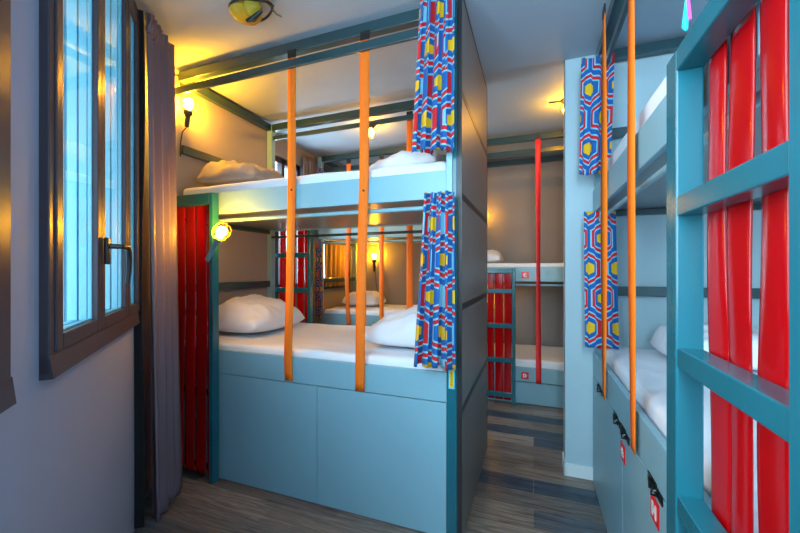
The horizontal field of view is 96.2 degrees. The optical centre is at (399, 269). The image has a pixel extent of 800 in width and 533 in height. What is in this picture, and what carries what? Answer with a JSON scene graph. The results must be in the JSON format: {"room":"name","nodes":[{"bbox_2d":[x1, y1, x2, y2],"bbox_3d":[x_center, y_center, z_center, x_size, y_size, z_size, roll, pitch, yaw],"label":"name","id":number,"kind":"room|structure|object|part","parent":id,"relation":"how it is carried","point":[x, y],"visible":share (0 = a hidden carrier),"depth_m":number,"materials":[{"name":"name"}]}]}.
{"room":"dormitory","nodes":[
{"label":"dormitory","id":0,"kind":"room"},
{"bbox_2d":[0,0,151,532],"bbox_3d":[-0.752,-0.015,0.448,0.111,2.830,4.700,0,0,-26],"label":"wall","id":1,"kind":"structure","parent":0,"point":[67,440],"depth_m":0.97,"materials":[{"name":"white paint"}]},
{"bbox_2d":[0,0,16,413],"bbox_3d":[-0.597,-0.552,0.221,0.090,1.675,1.175,0,0,-26],"label":"window","id":2,"kind":"structure","parent":1,"relation":"attached to","point":[7,392],"depth_m":0.74,"materials":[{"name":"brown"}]},
{"bbox_3d":[-0.697,-0.558,0.492,0.020,1.559,0.530,0,0,-26],"label":"sash","id":3,"kind":"part","parent":2,"relation":"part of","materials":[{"name":"grey"}]},
{"bbox_3d":[-0.600,-0.558,0.219,0.080,1.663,1.175,0,0,-26],"label":"frame","id":4,"kind":"part","parent":2,"relation":"part of","materials":[{"name":"grey"}]},
{"bbox_3d":[-0.578,0.256,0.230,0.048,0.058,1.175,0,0,-26],"label":"sill","id":5,"kind":"part","parent":2,"relation":"part of","materials":[{"name":"grey"}]},
{"bbox_2d":[63,0,89,321],"bbox_3d":[-1.678,-0.575,1.922,0.215,1.950,0.048,0,0,-26],"label":"window shutter","id":6,"kind":"object","parent":1,"relation":"attached to","point":[64,1],"visible":0.04,"depth_m":1.86,"materials":[{"name":"blue metal"}]},
{"bbox_2d":[39,0,139,380],"bbox_3d":[-1.168,-0.552,1.451,0.163,1.675,1.163,0,0,-26],"label":"window","id":7,"kind":"structure","parent":1,"relation":"attached to","point":[103,35],"depth_m":1.27,"materials":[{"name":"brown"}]},
{"bbox_3d":[-1.018,-0.558,1.139,0.020,1.559,0.402,0,0,-26],"label":"sash","id":8,"kind":"part","parent":7,"relation":"part of","materials":[{"name":"grey"}]},
{"bbox_3d":[-1.182,0.256,1.444,0.048,0.058,1.163,0,0,-26],"label":"sill","id":9,"kind":"part","parent":7,"relation":"part of","materials":[{"name":"grey"}]},
{"bbox_3d":[-1.201,-0.558,1.508,0.020,1.559,0.418,0,0,-26],"label":"sash","id":10,"kind":"part","parent":7,"relation":"part of","materials":[{"name":"grey"}]},
{"bbox_3d":[-1.085,-0.032,1.386,0.071,0.176,0.108,0,0,-26],"label":"handle","id":11,"kind":"part","parent":7,"relation":"part of","materials":[{"name":"black metal"}]},
{"bbox_3d":[-1.351,-0.558,1.809,0.020,1.559,0.252,0,0,-26],"label":"sash","id":12,"kind":"part","parent":7,"relation":"part of","materials":[{"name":"grey"}]},
{"bbox_2d":[134,9,182,528],"bbox_3d":[-1.404,-0.005,2.106,0.126,2.790,0.394,0,0,-4],"label":"drape","id":13,"kind":"object","parent":1,"relation":"hanging from","point":[167,483],"visible":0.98,"depth_m":2.04,"materials":[{"name":"black fabric"}]},
{"bbox_2d":[275,135,350,323],"bbox_3d":[-1.361,-0.030,4.117,0.220,2.860,3.330,0,0,20],"label":"wall","id":14,"kind":"structure","parent":0,"point":[333,297],"depth_m":4.55,"materials":[{"name":"beige paint"}]},
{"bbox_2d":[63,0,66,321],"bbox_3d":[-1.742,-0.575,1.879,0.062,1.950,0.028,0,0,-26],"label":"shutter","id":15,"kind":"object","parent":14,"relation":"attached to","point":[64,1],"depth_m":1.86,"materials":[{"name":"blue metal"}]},
{"bbox_2d":[275,156,299,292],"bbox_3d":[-1.329,-0.492,3.988,0.130,1.495,0.750,0,0,20],"label":"window","id":16,"kind":"structure","parent":14,"relation":"in","point":[282,164],"depth_m":4.02,"materials":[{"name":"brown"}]},
{"bbox_2d":[303,155,313,323],"bbox_3d":[-1.105,0.010,4.311,0.040,2.740,0.160,0,0,34],"label":"drape","id":17,"kind":"object","parent":14,"relation":"hanging from","point":[307,161],"visible":0.17,"depth_m":4.32,"materials":[{"name":"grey fabric"}]},
{"bbox_2d":[324,283,344,288],"bbox_3d":[-0.944,-0.492,5.024,0.130,1.495,0.620,0,0,20],"label":"window","id":18,"kind":"structure","parent":14,"relation":"in","point":[336,286],"depth_m":4.92,"materials":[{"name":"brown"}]},
{"bbox_3d":[-0.944,0.237,5.024,0.130,0.035,0.620,0,0,20],"label":"sill","id":19,"kind":"part","parent":18,"relation":"part of","materials":[{"name":"grey"}]},
{"bbox_2d":[324,244,345,286],"bbox_3d":[-0.890,-0.065,5.002,0.041,0.590,0.602,0,0,20],"label":"drape","id":20,"kind":"object","parent":14,"relation":"hanging from","point":[335,254],"visible":0.82,"depth_m":4.95,"materials":[{"name":"orange fabric"}]},
{"bbox_2d":[134,380,606,532],"bbox_3d":[0.030,1.425,1.802,4.500,0.050,6.800,0,0,20],"label":"floor","id":21,"kind":"structure","parent":0,"point":[523,486],"depth_m":2.18,"materials":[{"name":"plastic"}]},
{"bbox_2d":[177,192,218,483],"bbox_3d":[-1.414,0.448,2.436,0.432,1.905,0.052,0,0,20],"label":"ladder","id":22,"kind":"object","parent":21,"relation":"on","point":[195,286],"visible":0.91,"depth_m":2.42,"materials":[{"name":"teal paint"}]},
{"bbox_2d":[205,219,231,331],"bbox_3d":[-1.137,0.045,2.258,0.109,0.710,0.223,0,0,-43],"label":"lamp","id":23,"kind":"object","parent":22,"relation":"attached to","point":[221,231],"visible":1,"depth_m":2.24,"materials":[{"name":"gold metal"}]},
{"bbox_3d":[-1.178,-0.138,2.269,0.156,0.170,0.056,0,0,31],"label":"handle","id":24,"kind":"part","parent":23,"relation":"part of","materials":[{"name":"blue metal"}]},
{"bbox_3d":[-1.108,-0.232,2.225,0.071,0.074,0.058,0,0,20],"label":"bulb","id":25,"kind":"part","parent":23,"relation":"part of","materials":[{"name":"white glass"}]},
{"bbox_2d":[275,230,312,322],"bbox_3d":[-1.050,0.448,3.519,0.440,1.905,0.065,0,0,20],"label":"ladder","id":26,"kind":"object","parent":21,"relation":"on","point":[304,255],"visible":0.36,"depth_m":3.51,"materials":[{"name":"teal paint"}]},
{"bbox_2d":[175,0,486,532],"bbox_3d":[-0.491,-0.011,2.684,2.110,2.822,1.081,0,0,20],"label":"bunk bed","id":27,"kind":"object","parent":21,"relation":"on","point":[408,450],"visible":0.62,"depth_m":2.16,"materials":[{"name":"teal paint"}]},
{"bbox_2d":[179,92,197,156],"bbox_3d":[-1.528,-1.059,2.595,0.125,0.478,0.118,0,0,20],"label":"lamp","id":28,"kind":"object","parent":27,"relation":"hanging from","point":[188,103],"visible":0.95,"depth_m":2.59,"materials":[{"name":"gold metal"}]},
{"bbox_3d":[-1.542,-1.103,2.607,0.072,0.126,0.064,0,0,20],"label":"handle","id":29,"kind":"part","parent":28,"relation":"part of","materials":[{"name":"black rubber"}]},
{"bbox_3d":[-1.526,-1.194,2.594,0.065,0.087,0.064,0,0,20],"label":"bulb","id":30,"kind":"part","parent":28,"relation":"part of","materials":[{"name":"white glass"}]},
{"bbox_3d":[-1.434,-0.880,3.053,0.035,0.060,0.920,0,0,20],"label":"rail","id":31,"kind":"part","parent":27,"relation":"part of","materials":[{"name":"teal metal"}]},
{"bbox_3d":[-1.430,-1.377,3.052,0.048,0.065,0.920,0,0,20],"label":"rail","id":32,"kind":"part","parent":27,"relation":"part of","materials":[{"name":"teal metal"}]},
{"bbox_3d":[-1.434,-0.361,3.053,0.035,0.035,0.920,0,0,20],"label":"rail","id":33,"kind":"part","parent":27,"relation":"part of","materials":[{"name":"teal metal"}]},
{"bbox_3d":[-1.434,0.136,3.053,0.035,0.060,0.920,0,0,20],"label":"rail","id":34,"kind":"part","parent":27,"relation":"part of","materials":[{"name":"teal metal"}]},
{"bbox_3d":[-1.056,1.046,2.361,1.200,0.700,0.020,0,0,20],"label":"storage door","id":35,"kind":"part","parent":27,"relation":"part of","materials":[{"name":"teal paint"}]},
{"bbox_3d":[-1.259,-0.005,3.509,0.055,2.810,0.054,0,0,20],"label":"corner post","id":36,"kind":"part","parent":27,"relation":"part of","materials":[{"name":"teal paint"}]},
{"bbox_2d":[284,49,295,380],"bbox_3d":[-0.673,-0.333,2.199,0.083,2.025,0.009,0,0,20],"label":"strap","id":37,"kind":"object","parent":27,"relation":"attached to","point":[291,197],"visible":0.99,"depth_m":2.19,"materials":[{"name":"orange"}]},
{"bbox_3d":[-0.667,-1.250,2.183,1.979,0.050,0.020,0,0,20],"label":"curtain rail","id":38,"kind":"part","parent":27,"relation":"part of","materials":[{"name":"teal metal"}]},
{"bbox_3d":[-0.658,-1.377,2.242,1.954,0.065,0.050,0,0,20],"label":"rail","id":39,"kind":"part","parent":27,"relation":"part of","materials":[{"name":"teal metal"}]},
{"bbox_3d":[-0.643,-0.336,2.247,1.979,0.024,0.025,0,0,20],"label":"curtain rail","id":40,"kind":"part","parent":27,"relation":"part of","materials":[{"name":"teal metal"}]},
{"bbox_2d":[183,161,445,194],"bbox_3d":[-0.491,-0.500,2.695,1.935,0.188,0.975,0,0,20],"label":"mattress","id":41,"kind":"object","parent":27,"relation":"on","point":[440,165],"visible":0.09,"depth_m":2.17,"materials":[{"name":"white fabric"}]},
{"bbox_2d":[195,160,283,186],"bbox_3d":[-1.154,-0.716,2.851,0.539,0.237,0.692,0,0,15],"label":"pillow","id":42,"kind":"object","parent":41,"relation":"on","point":[222,172],"visible":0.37,"depth_m":2.55,"materials":[{"name":"white fabric"}]},
{"bbox_2d":[369,149,444,168],"bbox_3d":[0.098,-0.684,2.417,0.465,0.174,0.564,0,0,20],"label":"pillow","id":43,"kind":"object","parent":41,"relation":"on","point":[402,157],"visible":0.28,"depth_m":2.16,"materials":[{"name":"white fabric"}]},
{"bbox_2d":[195,322,446,371],"bbox_3d":[-0.491,0.573,2.695,1.935,0.174,0.975,0,0,20],"label":"mattress","id":44,"kind":"object","parent":27,"relation":"on","point":[310,340],"visible":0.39,"depth_m":2.38,"materials":[{"name":"white fabric"}]},
{"bbox_2d":[219,294,304,332],"bbox_3d":[-1.143,0.342,2.910,0.484,0.282,0.637,0,0,20],"label":"pillow","id":45,"kind":"object","parent":44,"relation":"on","point":[252,313],"visible":0.86,"depth_m":2.68,"materials":[{"name":"white fabric"}]},
{"bbox_2d":[365,304,417,347],"bbox_3d":[0.116,0.339,2.421,0.558,0.289,0.655,0,0,20],"label":"pillow","id":46,"kind":"object","parent":44,"relation":"on","point":[398,328],"visible":0.49,"depth_m":2.17,"materials":[{"name":"white fabric"}]},
{"bbox_3d":[-0.317,-1.377,3.160,1.954,0.065,0.050,0,0,20],"label":"rail","id":47,"kind":"part","parent":27,"relation":"part of","materials":[{"name":"teal metal"}]},
{"bbox_3d":[-0.317,-1.280,3.160,1.954,0.040,0.020,0,0,20],"label":"curtain rail","id":48,"kind":"part","parent":27,"relation":"part of","materials":[{"name":"teal metal"}]},
{"bbox_3d":[-0.323,-0.314,3.136,1.959,0.024,0.024,0,0,20],"label":"curtain rail","id":49,"kind":"part","parent":27,"relation":"part of","materials":[{"name":"teal metal"}]},
{"bbox_2d":[355,30,369,391],"bbox_3d":[-0.212,-0.330,2.027,0.088,2.030,0.010,0,0,20],"label":"strap","id":50,"kind":"object","parent":27,"relation":"attached to","point":[364,35],"visible":0.97,"depth_m":2.02,"materials":[{"name":"orange"}]},
{"bbox_3d":[-0.123,1.046,2.014,0.784,0.700,0.020,0,0,20],"label":"storage door","id":51,"kind":"part","parent":27,"relation":"part of","materials":[{"name":"teal paint"}]},
{"bbox_2d":[406,111,412,308],"bbox_3d":[0.082,-0.333,3.047,0.055,2.025,0.008,0,0,20],"label":"strap","id":52,"kind":"object","parent":27,"relation":"attached to","point":[409,122],"visible":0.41,"depth_m":3.05,"materials":[{"name":"orange"}]},
{"bbox_2d":[412,0,453,155],"bbox_3d":[0.169,-0.991,1.800,0.216,0.808,0.094,0,0,20],"label":"curtain","id":53,"kind":"object","parent":27,"relation":"hanging from","point":[433,121],"visible":1,"depth_m":1.78,"materials":[{"name":"fabric"}]},
{"bbox_2d":[414,190,454,370],"bbox_3d":[0.178,0.054,1.798,0.211,0.878,0.101,0,0,20],"label":"curtain","id":54,"kind":"object","parent":27,"relation":"hanging from","point":[435,322],"visible":1,"depth_m":1.78,"materials":[{"name":"fabric"}]},
{"bbox_2d":[449,370,453,387],"bbox_3d":[0.264,0.559,1.835,0.023,0.092,0.001,0,0,20],"label":"print","id":55,"kind":"object","parent":27,"relation":"attached to","point":[451,372],"depth_m":1.83,"materials":[{"name":"yellow paper"}]},
{"bbox_3d":[0.488,-0.005,2.325,0.026,2.810,1.071,0,0,20],"label":"edge trim","id":56,"kind":"part","parent":27,"relation":"part of","materials":[{"name":"teal"}]},
{"bbox_3d":[0.487,-0.005,2.323,0.022,2.810,1.060,0,0,20],"label":"panel","id":57,"kind":"part","parent":27,"relation":"part of","materials":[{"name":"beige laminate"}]},
{"bbox_2d":[318,146,445,325],"bbox_3d":[-0.018,-0.005,4.630,1.800,2.810,0.992,0,0,20],"label":"bunk bed","id":58,"kind":"object","parent":21,"relation":"on","point":[328,318],"visible":0.2,"depth_m":4.39,"materials":[{"name":"teal paint"}]},
{"bbox_2d":[315,242,322,318],"bbox_3d":[-1.000,0.130,4.428,0.095,0.940,0.060,0,0,20],"label":"curtain","id":59,"kind":"object","parent":58,"relation":"hanging from","point":[318,273],"visible":1,"depth_m":4.42,"materials":[{"name":"fabric"}]},
{"bbox_2d":[317,167,322,173],"bbox_3d":[-0.980,-0.930,4.418,0.100,0.660,0.051,0,0,20],"label":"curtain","id":60,"kind":"object","parent":58,"relation":"hanging from","point":[320,169],"visible":0.11,"depth_m":4.42,"materials":[{"name":"fabric"}]},
{"bbox_3d":[-0.994,-0.005,4.507,0.055,2.810,0.054,0,0,20],"label":"corner post","id":61,"kind":"part","parent":58,"relation":"part of","materials":[{"name":"teal paint"}]},
{"bbox_3d":[-0.835,-1.377,4.941,0.048,0.065,0.870,0,0,20],"label":"rail","id":62,"kind":"part","parent":58,"relation":"part of","materials":[{"name":"teal metal"}]},
{"bbox_3d":[-0.838,-0.361,4.942,0.035,0.035,0.870,0,0,20],"label":"rail","id":63,"kind":"part","parent":58,"relation":"part of","materials":[{"name":"teal metal"}]},
{"bbox_3d":[-0.838,0.136,4.942,0.035,0.060,0.870,0,0,20],"label":"rail","id":64,"kind":"part","parent":58,"relation":"part of","materials":[{"name":"teal metal"}]},
{"bbox_2d":[345,159,350,324],"bbox_3d":[-0.625,-0.323,4.315,0.075,2.005,0.025,0,0,20],"label":"strap","id":65,"kind":"object","parent":58,"relation":"attached to","point":[347,257],"visible":0.7,"depth_m":4.31,"materials":[{"name":"orange fabric"}]},
{"bbox_3d":[-0.672,-0.005,5.374,0.055,2.810,0.054,0,0,20],"label":"corner post","id":66,"kind":"part","parent":58,"relation":"part of","materials":[{"name":"teal paint"}]},
{"bbox_3d":[-0.178,-1.377,4.200,1.690,0.065,0.050,0,0,20],"label":"rail","id":67,"kind":"part","parent":58,"relation":"part of","materials":[{"name":"teal metal"}]},
{"bbox_2d":[324,304,414,315],"bbox_3d":[-0.016,0.573,4.636,1.670,0.173,0.920,0,0,20],"label":"mattress","id":68,"kind":"object","parent":58,"relation":"on","point":[388,308],"visible":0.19,"depth_m":4.47,"materials":[{"name":"white fabric"}]},
{"bbox_2d":[342,291,385,305],"bbox_3d":[-0.485,0.385,4.896,0.521,0.196,0.400,0,0,20],"label":"pillow","id":69,"kind":"object","parent":68,"relation":"on","point":[372,297],"visible":0.63,"depth_m":4.73,"materials":[{"name":"white fabric"}]},
{"bbox_3d":[-0.163,-0.336,4.205,1.715,0.024,0.025,0,0,20],"label":"curtain rail","id":70,"kind":"part","parent":58,"relation":"part of","materials":[{"name":"metal"}]},
{"bbox_2d":[379,155,383,319],"bbox_3d":[-0.215,-0.323,4.172,0.055,2.005,0.008,0,0,20],"label":"strap","id":71,"kind":"object","parent":58,"relation":"attached to","point":[381,229],"visible":0.6,"depth_m":4.17,"materials":[{"name":"orange fabric"}]},
{"bbox_3d":[-0.153,-1.250,4.230,1.715,0.050,0.020,0,0,20],"label":"curtain rail","id":72,"kind":"part","parent":58,"relation":"part of","materials":[{"name":"teal metal"}]},
{"bbox_2d":[487,268,515,404],"bbox_3d":[1.002,0.693,3.807,0.425,1.415,0.065,0,0,20],"label":"ladder","id":73,"kind":"object","parent":21,"relation":"on","point":[505,365],"visible":0.74,"depth_m":3.79,"materials":[{"name":"teal paint"}]},
{"bbox_2d":[487,130,563,407],"bbox_3d":[1.860,-0.005,3.999,2.100,2.810,0.898,0,0,20],"label":"bunk bed","id":74,"kind":"object","parent":21,"relation":"on","point":[545,394],"visible":0.24,"depth_m":3.72,"materials":[{"name":"teal paint"}]},
{"bbox_3d":[1.299,1.100,3.732,0.072,0.072,0.004,0,0,20],"label":"sign plate","id":75,"kind":"part","parent":74,"relation":"part of","materials":[{"name":"red plastic"}]},
{"bbox_2d":[487,342,563,369],"bbox_3d":[1.863,1.035,4.007,1.960,0.197,0.820,0,0,20],"label":"mattress","id":76,"kind":"object","parent":74,"relation":"on","point":[551,357],"visible":0.16,"depth_m":3.91,"materials":[{"name":"white fabric"}]},
{"bbox_2d":[487,263,563,266],"bbox_3d":[1.863,0.005,4.007,1.960,0.167,0.820,0,0,20],"label":"mattress","id":77,"kind":"object","parent":74,"relation":"on","point":[488,264],"visible":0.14,"depth_m":3.78,"materials":[{"name":"white fabric"}]},
{"bbox_2d":[487,250,502,262],"bbox_3d":[1.071,-0.160,4.317,0.316,0.159,0.455,0,0,20],"label":"pillow","id":78,"kind":"object","parent":77,"relation":"on","point":[493,256],"visible":0.54,"depth_m":4.11,"materials":[{"name":"white fabric"}]},
{"bbox_3d":[2.007,-1.377,4.396,1.990,0.065,0.050,0,0,20],"label":"rail","id":79,"kind":"part","parent":74,"relation":"part of","materials":[{"name":"teal metal"}]},
{"bbox_3d":[1.718,-1.377,3.618,1.990,0.065,0.050,0,0,20],"label":"rail","id":80,"kind":"part","parent":74,"relation":"part of","materials":[{"name":"teal metal"}]},
{"bbox_3d":[1.301,0.055,3.732,0.072,0.072,0.004,0,0,20],"label":"sign plate","id":81,"kind":"part","parent":74,"relation":"part of","materials":[{"name":"red plastic"}]},
{"bbox_3d":[1.734,0.159,3.623,2.015,0.024,0.025,0,0,20],"label":"curtain rail","id":82,"kind":"part","parent":74,"relation":"part of","materials":[{"name":"metal"}]},
{"bbox_3d":[1.743,-1.250,3.648,2.015,0.050,0.020,0,0,20],"label":"curtain rail","id":83,"kind":"part","parent":74,"relation":"part of","materials":[{"name":"teal metal"}]},
{"bbox_2d":[535,134,540,383],"bbox_3d":[1.413,-0.110,3.670,0.057,2.550,0.025,0,0,0],"label":"strap","id":84,"kind":"object","parent":74,"relation":"hanging from","point":[537,136],"visible":1,"depth_m":3.67,"materials":[{"name":"red"}]},
{"bbox_2d":[593,0,761,532],"bbox_3d":[1.389,-0.005,1.191,1.085,2.810,2.150,0,0,20],"label":"bunk bed","id":85,"kind":"object","parent":21,"relation":"on","point":[631,489],"visible":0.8,"depth_m":1.56,"materials":[{"name":"teal paint"}]},
{"bbox_2d":[579,53,614,174],"bbox_3d":[1.194,-0.943,2.179,0.194,0.715,0.064,0,0,20],"label":"curtain","id":86,"kind":"object","parent":85,"relation":"hanging from","point":[591,68],"visible":0.78,"depth_m":2.19,"materials":[{"name":"fabric"}]},
{"bbox_3d":[1.304,-0.005,2.340,0.054,2.810,0.055,0,0,20],"label":"corner post","id":87,"kind":"part","parent":85,"relation":"part of","materials":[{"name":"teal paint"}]},
{"bbox_2d":[584,210,618,349],"bbox_3d":[1.210,0.060,2.155,0.189,0.830,0.064,0,0,11],"label":"curtain","id":88,"kind":"object","parent":85,"relation":"hanging from","point":[592,220],"visible":0.79,"depth_m":2.17,"materials":[{"name":"fabric"}]},
{"bbox_2d":[601,3,607,399],"bbox_3d":[1.079,-0.355,1.898,0.016,2.070,0.058,0,0,12],"label":"strap","id":89,"kind":"object","parent":85,"relation":"attached to","point":[604,180],"visible":1,"depth_m":1.89,"materials":[{"name":"orange"}]},
{"bbox_3d":[1.135,1.046,1.970,0.020,0.700,0.830,0,0,20],"label":"storage door","id":90,"kind":"part","parent":85,"relation":"part of","materials":[{"name":"teal paint"}]},
{"bbox_3d":[0.937,-1.377,1.359,0.050,0.065,2.040,0,0,20],"label":"rail","id":91,"kind":"part","parent":85,"relation":"part of","materials":[{"name":"teal metal"}]},
{"bbox_3d":[0.939,-1.250,1.345,0.020,0.050,2.065,0,0,20],"label":"curtain rail","id":92,"kind":"part","parent":85,"relation":"part of","materials":[{"name":"teal metal"}]},
{"bbox_3d":[1.772,-0.880,2.171,0.940,0.060,0.035,0,0,20],"label":"rail","id":93,"kind":"part","parent":85,"relation":"part of","materials":[{"name":"teal metal"}]},
{"bbox_3d":[0.972,0.796,1.566,0.004,0.075,0.075,0,0,20],"label":"sign plate","id":94,"kind":"part","parent":85,"relation":"part of","materials":[{"name":"red plastic"}]},
{"bbox_2d":[627,0,635,454],"bbox_3d":[0.874,-0.355,1.358,0.015,2.070,0.083,0,0,20],"label":"strap","id":95,"kind":"object","parent":85,"relation":"attached to","point":[631,205],"visible":1,"depth_m":1.35,"materials":[{"name":"orange"}]},
{"bbox_2d":[607,76,666,171],"bbox_3d":[1.358,-0.524,1.111,0.980,0.237,1.840,0,0,20],"label":"mattress","id":96,"kind":"object","parent":85,"relation":"on","point":[661,91],"visible":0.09,"depth_m":1.36,"materials":[{"name":"white fabric"}]},
{"bbox_3d":[0.890,1.046,1.312,0.020,0.700,0.566,0,0,20],"label":"storage door","id":97,"kind":"part","parent":85,"relation":"part of","materials":[{"name":"teal paint"}]},
{"bbox_3d":[1.771,-1.377,2.168,0.940,0.065,0.048,0,0,20],"label":"rail","id":98,"kind":"part","parent":85,"relation":"part of","materials":[{"name":"teal metal"}]},
{"bbox_3d":[0.819,0.774,1.154,0.004,0.078,0.078,0,0,20],"label":"sign plate","id":99,"kind":"part","parent":85,"relation":"part of","materials":[{"name":"red plastic"}]},
{"bbox_2d":[606,347,758,532],"bbox_3d":[1.399,0.568,1.187,0.980,0.184,2.020,0,0,20],"label":"mattress","id":100,"kind":"object","parent":85,"relation":"on","point":[651,365],"visible":0.26,"depth_m":1.45,"materials":[{"name":"white fabric"}]},
{"bbox_2d":[650,322,758,369],"bbox_3d":[1.645,0.376,1.842,0.539,0.194,0.455,0,0,20],"label":"pillow","id":101,"kind":"object","parent":100,"relation":"on","point":[658,340],"visible":0.15,"depth_m":1.86,"materials":[{"name":"white fabric"}]},
{"bbox_3d":[0.942,-0.336,1.344,0.025,0.024,2.065,0,0,20],"label":"curtain rail","id":102,"kind":"part","parent":85,"relation":"part of","materials":[{"name":"teal metal"}]},
{"bbox_2d":[681,0,691,30],"bbox_3d":[0.712,-0.960,0.854,0.063,0.767,0.036,0,0,20],"label":"ribbon","id":103,"kind":"object","parent":85,"relation":"hanging from","point":[687,15],"visible":1,"depth_m":0.86,"materials":[{"name":"multicoloured"}]},
{"bbox_3d":[0.712,-0.966,0.859,0.060,0.754,0.026,0,0,-2],"label":"pink cord","id":104,"kind":"part","parent":103,"relation":"part of","materials":[{"name":"pink fabric"}]},
{"bbox_3d":[1.772,-0.361,2.171,0.940,0.035,0.035,0,0,20],"label":"rail","id":105,"kind":"part","parent":85,"relation":"part of","materials":[{"name":"teal metal"}]},
{"bbox_3d":[1.772,0.136,2.171,0.940,0.060,0.035,0,0,20],"label":"rail","id":106,"kind":"part","parent":85,"relation":"part of","materials":[{"name":"teal metal"}]},
{"bbox_2d":[667,0,799,532],"bbox_3d":[0.585,0.453,0.618,0.066,1.895,0.507,0,0,20],"label":"ladder","id":107,"kind":"object","parent":21,"relation":"on","point":[739,396],"visible":1,"depth_m":0.66,"materials":[{"name":"teal paint"}]},
{"bbox_2d":[135,0,708,170],"bbox_3d":[0.030,-1.470,1.802,4.500,0.080,6.800,0,0,20],"label":"ceiling","id":108,"kind":"structure","parent":0,"point":[524,46],"depth_m":2.36,"materials":[{"name":"grey paint"}]},
{"bbox_2d":[228,0,281,25],"bbox_3d":[-0.771,-1.360,1.903,0.293,0.141,0.177,0,0,20],"label":"ceiling lamp","id":109,"kind":"object","parent":108,"relation":"attached to","point":[245,12],"visible":1,"depth_m":1.86,"materials":[{"name":"yellow glass"}]},
{"bbox_3d":[-0.811,-1.367,1.923,0.203,0.090,0.164,0,0,20],"label":"amber glass","id":110,"kind":"part","parent":109,"relation":"part of","materials":[{"name":"yellow glass"}]},
{"bbox_2d":[369,124,381,136],"bbox_3d":[-0.247,-1.376,3.559,0.194,0.139,0.107,0,0,20],"label":"ceiling lamp","id":111,"kind":"object","parent":108,"relation":"attached to","point":[371,132],"visible":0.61,"depth_m":3.55,"materials":[{"name":"white glass"}]},
{"bbox_2d":[549,98,563,113],"bbox_3d":[1.378,-1.376,3.072,0.194,0.139,0.107,0,0,20],"label":"ceiling lamp","id":112,"kind":"object","parent":108,"relation":"attached to","point":[561,101],"visible":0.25,"depth_m":3.07,"materials":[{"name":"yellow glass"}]},
{"bbox_2d":[351,153,563,346],"bbox_3d":[1.183,-0.030,4.862,4.470,2.860,0.200,0,0,20],"label":"wall","id":113,"kind":"structure","parent":0,"point":[511,190],"depth_m":4.61,"materials":[{"name":"beige paint"}]},
{"bbox_2d":[370,248,377,291],"bbox_3d":[-0.380,0.078,5.262,0.130,0.785,0.129,0,0,36],"label":"lamp","id":114,"kind":"object","parent":113,"relation":"attached to","point":[373,254],"visible":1,"depth_m":5.25,"materials":[{"name":"gold metal"}]},
{"bbox_3d":[-0.379,-0.066,5.265,0.068,0.182,0.068,0,0,20],"label":"handle","id":115,"kind":"part","parent":114,"relation":"part of","materials":[{"name":"black rubber"}]},
{"bbox_2d":[564,52,761,466],"bbox_3d":[1.750,-0.030,2.294,1.277,2.860,0.140,0,0,20],"label":"wall partition","id":116,"kind":"structure","parent":0,"point":[650,72],"depth_m":2.40,"materials":[{"name":"blue paint"}]},
{"bbox_2d":[562,452,592,479],"bbox_3d":[1.747,1.357,2.296,1.285,0.085,0.158,0,0,20],"label":"baseboard","id":117,"kind":"structure","parent":116,"relation":"attached to","point":[573,470],"depth_m":2.42,"materials":[{"name":"white paint"}]}
]}

